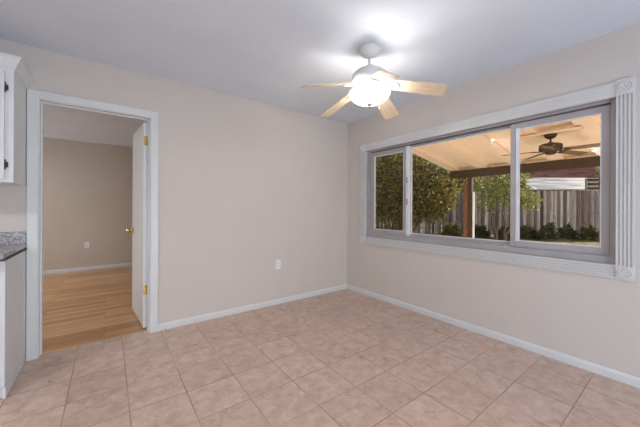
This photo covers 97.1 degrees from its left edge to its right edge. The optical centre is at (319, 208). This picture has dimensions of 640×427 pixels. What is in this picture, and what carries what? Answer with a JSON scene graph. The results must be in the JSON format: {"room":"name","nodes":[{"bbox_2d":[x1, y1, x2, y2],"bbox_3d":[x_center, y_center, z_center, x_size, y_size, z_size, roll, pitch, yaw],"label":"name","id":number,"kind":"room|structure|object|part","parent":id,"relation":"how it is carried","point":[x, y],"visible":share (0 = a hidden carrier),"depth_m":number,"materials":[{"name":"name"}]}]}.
{"room":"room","nodes":[
{"label":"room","id":0,"kind":"room"},
{"bbox_2d":[43,137,132,270],"bbox_3d":[-4.857,-0.079,5.048,5.000,2.735,0.123,0,0,-37],"label":"wall","id":1,"kind":"structure","parent":0,"point":[88,186],"depth_m":5.31,"materials":[{"name":"beige paint"}]},
{"bbox_2d":[43,263,131,274],"bbox_3d":[-4.821,1.135,4.993,5.000,0.065,0.013,0,0,-37],"label":"baseboard","id":2,"kind":"structure","parent":1,"relation":"attached to","point":[122,264],"depth_m":5.30,"materials":[{"name":"paint"}]},
{"bbox_2d":[43,105,147,146],"bbox_3d":[-3.753,-1.342,3.582,5.000,0.200,3.785,0,0,-37],"label":"ceiling","id":3,"kind":"structure","parent":0,"point":[59,122],"depth_m":4.30,"materials":[{"name":"paint"}]},
{"bbox_2d":[0,39,347,323],"bbox_3d":[-2.429,-0.141,2.142,7.000,2.640,0.115,0,0,-37],"label":"wall","id":4,"kind":"structure","parent":0,"point":[246,186],"depth_m":3.13,"materials":[{"name":"paint"}]},
{"bbox_2d":[0,231,25,244],"bbox_3d":[-2.508,0.226,1.997,0.602,0.096,0.024,0,0,-37],"label":"backsplash","id":5,"kind":"structure","parent":4,"relation":"attached to","point":[6,238],"depth_m":2.13,"materials":[{"name":"stone"}]},
{"bbox_2d":[0,52,33,185],"bbox_3d":[-2.372,-0.593,1.853,0.642,0.839,0.412,0,0,-37],"label":"upper cabinet","id":6,"kind":"object","parent":4,"relation":"attached to","point":[15,77],"visible":1,"depth_m":1.89,"materials":[{"name":"paint"}]},
{"bbox_3d":[-2.284,-0.551,1.710,0.510,0.710,0.020,0,0,-37],"label":"door","id":7,"kind":"part","parent":6,"relation":"part of","materials":[{"name":"paint"}]},
{"bbox_3d":[-2.300,-0.562,1.722,0.600,0.778,0.018,0,0,-37],"label":"frame","id":8,"kind":"part","parent":6,"relation":"part of","materials":[{"name":"paint"}]},
{"bbox_3d":[-2.373,-0.969,1.856,0.642,0.086,0.404,0,0,-37],"label":"crown moulding","id":9,"kind":"part","parent":6,"relation":"part of","materials":[{"name":"paint"}]},
{"bbox_2d":[26,88,158,360],"bbox_3d":[-1.944,0.128,2.494,0.890,2.105,0.134,0,0,-37],"label":"door frame","id":10,"kind":"structure","parent":4,"relation":"attached to","point":[36,99],"depth_m":2.27,"materials":[{"name":"paint"}]},
{"bbox_3d":[-2.240,0.127,2.201,0.066,2.105,0.019,0,0,-37],"label":"casing","id":11,"kind":"part","parent":10,"relation":"part of","materials":[{"name":"paint"}]},
{"bbox_3d":[-1.905,-0.891,2.448,0.890,0.066,0.019,0,0,-37],"label":"head casing","id":12,"kind":"part","parent":10,"relation":"part of","materials":[{"name":"paint"}]},
{"bbox_3d":[-1.580,0.130,2.695,0.066,2.105,0.019,0,0,-37],"label":"casing","id":13,"kind":"part","parent":10,"relation":"part of","materials":[{"name":"paint"}]},
{"bbox_2d":[126,122,147,327],"bbox_3d":[-1.939,0.163,3.035,0.169,2.012,0.728,0,0,-41],"label":"door","id":14,"kind":"structure","parent":4,"relation":"in","point":[140,138],"depth_m":2.90,"materials":[{"name":"paint"}]},
{"bbox_2d":[158,284,346,330],"bbox_3d":[-0.580,1.153,3.451,2.461,0.065,0.013,0,0,-37],"label":"baseboard","id":15,"kind":"structure","parent":4,"relation":"attached to","point":[176,323],"depth_m":3.22,"materials":[{"name":"paint"}]},
{"bbox_2d":[276,260,280,268],"bbox_3d":[-0.518,0.697,3.499,0.070,0.114,0.009,0,0,-37],"label":"wall outlet","id":16,"kind":"object","parent":4,"relation":"attached to","point":[278,262],"visible":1,"depth_m":3.50,"materials":[{"name":"plastic"}]},
{"bbox_2d":[0,266,639,426],"bbox_3d":[-1.914,1.241,1.446,7.000,0.120,9.177,0,0,-37],"label":"floor","id":17,"kind":"structure","parent":0,"point":[345,357],"depth_m":2.03,"materials":[{"name":"tile"}]},
{"bbox_2d":[0,250,25,398],"bbox_3d":[-2.337,0.748,1.770,0.606,0.858,0.594,0,0,-37],"label":"base cabinet","id":18,"kind":"object","parent":17,"relation":"on","point":[12,270],"visible":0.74,"depth_m":1.88,"materials":[{"name":"paint"}]},
{"bbox_3d":[-2.198,0.712,1.572,0.593,0.785,0.017,0,0,-37],"label":"frame","id":19,"kind":"part","parent":18,"relation":"part of","materials":[{"name":"paint"}]},
{"bbox_2d":[0,231,26,261],"bbox_3d":[-2.328,0.249,1.763,0.610,0.140,0.614,0,0,-37],"label":"countertop","id":20,"kind":"structure","parent":18,"relation":"on","point":[12,244],"depth_m":2.10,"materials":[{"name":"stone"}]},
{"bbox_3d":[-2.102,1.143,1.947,0.014,0.071,0.515,0,0,-37],"label":"trim","id":21,"kind":"part","parent":18,"relation":"part of","materials":[{"name":"paint"}]},
{"bbox_2d":[42,329,146,353],"bbox_3d":[-1.971,1.178,2.524,0.750,0.004,0.036,0,0,-37],"label":"threshold","id":22,"kind":"object","parent":17,"relation":"on","point":[145,329],"visible":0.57,"depth_m":2.49,"materials":[{"name":"brown wood"}]},
{"bbox_2d":[0,0,639,123],"bbox_3d":[-0.710,-1.354,-0.020,7.150,0.200,5.400,0,0,-37],"label":"ceiling","id":23,"kind":"structure","parent":0,"point":[262,51],"depth_m":2.06,"materials":[{"name":"paint"}]},
{"bbox_2d":[300,43,446,119],"bbox_3d":[0.361,-1.018,2.246,1.079,0.462,1.026,0,0,-37],"label":"ceiling fan","id":24,"kind":"object","parent":23,"relation":"hanging from","point":[369,81],"visible":1,"depth_m":2.13,"materials":[{"name":"white wood"}]},
{"bbox_3d":[0.051,-0.909,2.083,0.390,0.006,0.140,-13,20,-21],"label":"blade","id":25,"kind":"part","parent":24,"relation":"part of","materials":[{"name":"beige wood"}]},
{"bbox_3d":[0.160,-0.902,2.493,0.140,0.006,0.390,-19,-1,-41],"label":"blade","id":26,"kind":"part","parent":24,"relation":"part of","materials":[{"name":"brown wood"}]},
{"bbox_3d":[0.246,-0.947,2.161,0.145,0.022,0.093,-13,20,-21],"label":"blade arm","id":27,"kind":"part","parent":24,"relation":"part of","materials":[{"name":"white metal"}]},
{"bbox_3d":[0.388,-0.864,2.214,0.316,0.096,0.316,0,0,-37],"label":"lamp shade","id":28,"kind":"part","parent":24,"relation":"part of","materials":[{"name":"white glass"}]},
{"bbox_3d":[0.395,-0.930,2.068,0.093,0.022,0.145,15,18,-8],"label":"blade arm","id":29,"kind":"part","parent":24,"relation":"part of","materials":[{"name":"white metal"}]},
{"bbox_3d":[0.408,-0.867,1.865,0.140,0.006,0.390,15,18,-8],"label":"blade","id":30,"kind":"part","parent":24,"relation":"part of","materials":[{"name":"brown wood"}]},
{"bbox_3d":[0.583,-0.907,2.518,0.140,0.006,0.390,-16,-21,28],"label":"blade","id":31,"kind":"part","parent":24,"relation":"part of","materials":[{"name":"brown wood"}]},
{"bbox_3d":[0.535,-0.946,2.174,0.145,0.022,0.093,13,-12,14],"label":"blade arm","id":32,"kind":"part","parent":24,"relation":"part of","materials":[{"name":"white ceramic"}]},
{"bbox_3d":[0.737,-0.906,2.122,0.390,0.006,0.140,13,-12,14],"label":"blade","id":33,"kind":"part","parent":24,"relation":"part of","materials":[{"name":"brown wood"}]},
{"bbox_2d":[347,23,639,377],"bbox_3d":[0.737,-0.248,3.880,0.150,3.120,9.900,0,0,-37],"label":"wall","id":34,"kind":"structure","parent":0,"point":[591,318],"depth_m":2.44,"materials":[{"name":"paint"}]},
{"bbox_2d":[347,284,639,387],"bbox_3d":[2.015,1.164,2.030,0.013,0.065,5.400,0,0,-37],"label":"baseboard","id":35,"kind":"structure","parent":34,"relation":"attached to","point":[613,374],"depth_m":2.42,"materials":[{"name":"paint"}]},
{"bbox_2d":[360,76,635,281],"bbox_3d":[1.386,-0.200,2.957,0.156,1.376,2.579,0,0,-37],"label":"window","id":36,"kind":"structure","parent":34,"relation":"in","point":[615,102],"depth_m":2.32,"materials":[{"name":"paint"}]},
{"bbox_3d":[0.599,-0.196,3.920,0.022,1.175,0.090,0,0,-37],"label":"casing","id":37,"kind":"part","parent":36,"relation":"part of","materials":[{"name":"paint"}]},
{"bbox_3d":[0.878,-0.209,3.666,0.025,1.083,0.559,0,0,-37],"label":"sash","id":38,"kind":"part","parent":36,"relation":"part of","materials":[{"name":"clear glass"}]},
{"bbox_3d":[1.425,-0.207,2.985,0.024,1.083,1.133,0,0,-37],"label":"sash","id":39,"kind":"part","parent":36,"relation":"part of","materials":[{"name":"clear glass"}]},
{"bbox_3d":[1.347,-0.832,2.926,0.020,0.102,2.395,0,0,-37],"label":"head casing","id":40,"kind":"part","parent":36,"relation":"part of","materials":[{"name":"paint"}]},
{"bbox_3d":[1.341,0.439,2.926,0.022,0.090,2.395,0,0,-37],"label":"casing","id":41,"kind":"part","parent":36,"relation":"part of","materials":[{"name":"paint"}]},
{"bbox_3d":[1.743,-0.205,2.491,0.024,0.993,0.026,0,0,-37],"label":"pull rail","id":42,"kind":"part","parent":36,"relation":"part of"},
{"bbox_3d":[1.910,-0.205,2.289,0.025,1.083,0.617,0,0,-37],"label":"sash","id":43,"kind":"part","parent":36,"relation":"part of","materials":[{"name":"clear glass"}]},
{"bbox_3d":[2.089,-0.190,1.931,0.022,1.175,0.090,0,0,-37],"label":"casing","id":44,"kind":"part","parent":36,"relation":"part of","materials":[{"name":"paint"}]},
{"label":"outside","id":45,"kind":"structure","parent":0,"visible":0},
{"bbox_2d":[379,218,599,245],"bbox_3d":[9.828,1.295,21.881,36.000,0.190,45.000,0,0,-37],"label":"ground","id":46,"kind":"structure","parent":45,"point":[492,237],"depth_m":10.88,"materials":[{"name":"green plant"}]},
{"bbox_2d":[376,152,463,232],"bbox_3d":[2.289,-0.407,9.344,3.612,3.502,4.061,0,0,-37],"label":"tree","id":47,"kind":"object","parent":46,"relation":"on","point":[389,204],"visible":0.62,"depth_m":8.48,"materials":[{"name":"green plant"}]},
{"bbox_3d":[3.240,0.342,9.115,1.176,2.001,0.528,0,0,-37],"label":"stem","id":48,"kind":"part","parent":47,"relation":"part of","materials":[{"name":"brown plant"}]},
{"bbox_2d":[440,221,463,236],"bbox_3d":[5.082,0.935,10.774,1.046,0.923,0.507,0,0,0],"label":"shrub","id":49,"kind":"object","parent":46,"relation":"on","point":[448,230],"visible":0.76,"depth_m":10.73,"materials":[{"name":"green plant"}]},
{"bbox_2d":[456,177,490,211],"bbox_3d":[7.924,-0.259,14.202,1.872,2.987,1.926,0,0,-37],"label":"tree","id":50,"kind":"object","parent":46,"relation":"on","point":[474,183],"visible":0.18,"depth_m":14.00,"materials":[{"name":"green plant"}]},
{"bbox_2d":[474,224,490,237],"bbox_3d":[6.504,0.946,11.507,0.909,0.827,0.470,0,0,-6],"label":"shrub","id":51,"kind":"object","parent":46,"relation":"on","point":[479,231],"visible":0.8,"depth_m":11.42,"materials":[{"name":"green plant"}]},
{"bbox_2d":[376,190,599,234],"bbox_3d":[5.749,0.209,12.066,18.700,2.008,0.162,0,0,0],"label":"wooden fence","id":52,"kind":"object","parent":46,"relation":"on","point":[566,203],"visible":0.2,"depth_m":11.99,"materials":[{"name":"grey wood"}]},
{"bbox_3d":[6.199,0.275,12.102,0.090,1.880,0.090,0,0,0],"label":"post","id":53,"kind":"part","parent":52,"relation":"part of","materials":[{"name":"wood"}]},
{"bbox_3d":[5.747,0.833,12.037,18.700,0.090,0.038,0,0,0],"label":"rail","id":54,"kind":"part","parent":52,"relation":"part of","materials":[{"name":"grey wood"}]},
{"bbox_3d":[10.999,0.295,12.102,0.090,1.880,0.090,0,0,0],"label":"post","id":55,"kind":"part","parent":52,"relation":"part of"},
{"bbox_2d":[493,223,509,240],"bbox_3d":[7.234,0.944,10.947,0.977,0.787,0.468,0,0,-3],"label":"shrub","id":56,"kind":"object","parent":46,"relation":"on","point":[500,234],"visible":0.48,"depth_m":10.88,"materials":[{"name":"green plant"}]},
{"bbox_2d":[473,172,545,240],"bbox_3d":[6.557,-0.175,9.970,2.094,2.974,1.934,0,0,-37],"label":"young tree","id":57,"kind":"object","parent":46,"relation":"on","point":[499,182],"visible":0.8,"depth_m":9.91,"materials":[{"name":"green plant"}]},
{"bbox_3d":[6.175,0.533,10.056,0.636,1.554,0.198,0,0,-37],"label":"stem","id":58,"kind":"part","parent":57,"relation":"part of","materials":[{"name":"green plant"}]},
{"bbox_3d":[6.278,0.277,10.045,0.573,2.050,0.227,0,0,-31],"label":"stem","id":59,"kind":"part","parent":57,"relation":"part of","materials":[{"name":"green plant"}]},
{"bbox_3d":[6.477,0.443,10.154,0.298,1.719,0.259,0,0,15],"label":"stem","id":60,"kind":"part","parent":57,"relation":"part of","materials":[{"name":"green plant"}]},
{"bbox_3d":[6.732,0.457,9.947,0.746,1.712,0.212,0,0,-7],"label":"stem","id":61,"kind":"part","parent":57,"relation":"part of","materials":[{"name":"brown plant"}]},
{"bbox_2d":[437,167,599,221],"bbox_3d":[20.223,-1.676,29.000,13.930,5.900,10.000,0,0,0],"label":"house","id":62,"kind":"structure","parent":46,"relation":"on","point":[589,172],"depth_m":25.77,"materials":[{"name":"brown"}]},
{"bbox_2d":[520,223,537,238],"bbox_3d":[8.303,1.030,11.302,0.950,0.885,0.477,0,0,4],"label":"shrub","id":63,"kind":"object","parent":46,"relation":"on","point":[526,232],"visible":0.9,"depth_m":11.22,"materials":[{"name":"green plant"}]},
{"bbox_2d":[509,178,584,226],"bbox_3d":[15.108,-0.394,18.750,5.423,3.292,3.500,0,0,0],"label":"garden shed","id":64,"kind":"object","parent":46,"relation":"on","point":[541,184],"visible":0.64,"depth_m":17.53,"materials":[{"name":"white metal"}]},
{"bbox_2d":[536,217,560,240],"bbox_3d":[8.857,0.888,10.964,0.978,1.096,0.444,0,0,-1],"label":"shrub","id":65,"kind":"object","parent":46,"relation":"on","point":[546,232],"visible":0.98,"depth_m":10.88,"materials":[{"name":"green plant"}]},
{"bbox_2d":[557,222,577,239],"bbox_3d":[9.914,0.966,11.288,0.919,0.811,0.479,0,0,1],"label":"shrub","id":66,"kind":"object","parent":46,"relation":"on","point":[566,231],"visible":0.96,"depth_m":11.22,"materials":[{"name":"green plant"}]},
{"bbox_2d":[576,223,599,240],"bbox_3d":[10.369,0.986,10.928,0.987,0.826,0.468,0,0,-8],"label":"shrub","id":67,"kind":"object","parent":46,"relation":"on","point":[590,234],"visible":0.98,"depth_m":10.87,"materials":[{"name":"green plant"}]},
{"bbox_2d":[585,178,598,225],"bbox_3d":[15.143,-0.209,15.720,0.635,2.922,0.200,0,0,0],"label":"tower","id":68,"kind":"structure","parent":46,"relation":"on","point":[590,183],"depth_m":15.70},
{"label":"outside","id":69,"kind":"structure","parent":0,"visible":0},
{"bbox_3d":[4.025,1.406,3.443,4.600,0.200,7.450,0,0,-37],"label":"patio slab","id":70,"kind":"object","parent":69,"visible":0},
{"bbox_2d":[412,115,599,237],"bbox_3d":[3.817,-0.269,3.814,4.698,3.147,6.500,0,0,-37],"label":"patio cover","id":71,"kind":"object","parent":70,"relation":"on","point":[480,155],"visible":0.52,"depth_m":5.88,"materials":[{"name":"paint"}]},
{"bbox_3d":[3.861,0.253,7.253,0.100,2.104,0.100,0,0,-37],"label":"post","id":72,"kind":"part","parent":71,"relation":"part of","materials":[{"name":"brown wood"}]},
{"bbox_2d":[501,133,599,159],"bbox_3d":[3.801,-1.049,4.631,1.310,0.336,1.310,0,0,-37],"label":"fan","id":73,"kind":"object","parent":71,"relation":"hanging from","point":[550,148],"visible":0.99,"depth_m":4.59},
{"bbox_3d":[3.500,-0.934,4.350,0.150,0.006,0.480,17,14,42],"label":"blade","id":74,"kind":"part","parent":73,"relation":"part of","materials":[{"name":"brown wood"}]},
{"bbox_3d":[4.239,-0.931,4.740,0.480,0.006,0.150,3,-13,-10],"label":"blade","id":75,"kind":"part","parent":73,"relation":"part of","materials":[{"name":"brown wood"}]},
{"bbox_3d":[4.011,-0.932,4.277,0.150,0.006,0.480,14,-3,-28],"label":"blade","id":76,"kind":"part","parent":73,"relation":"part of","materials":[{"name":"brown wood"}]}
]}

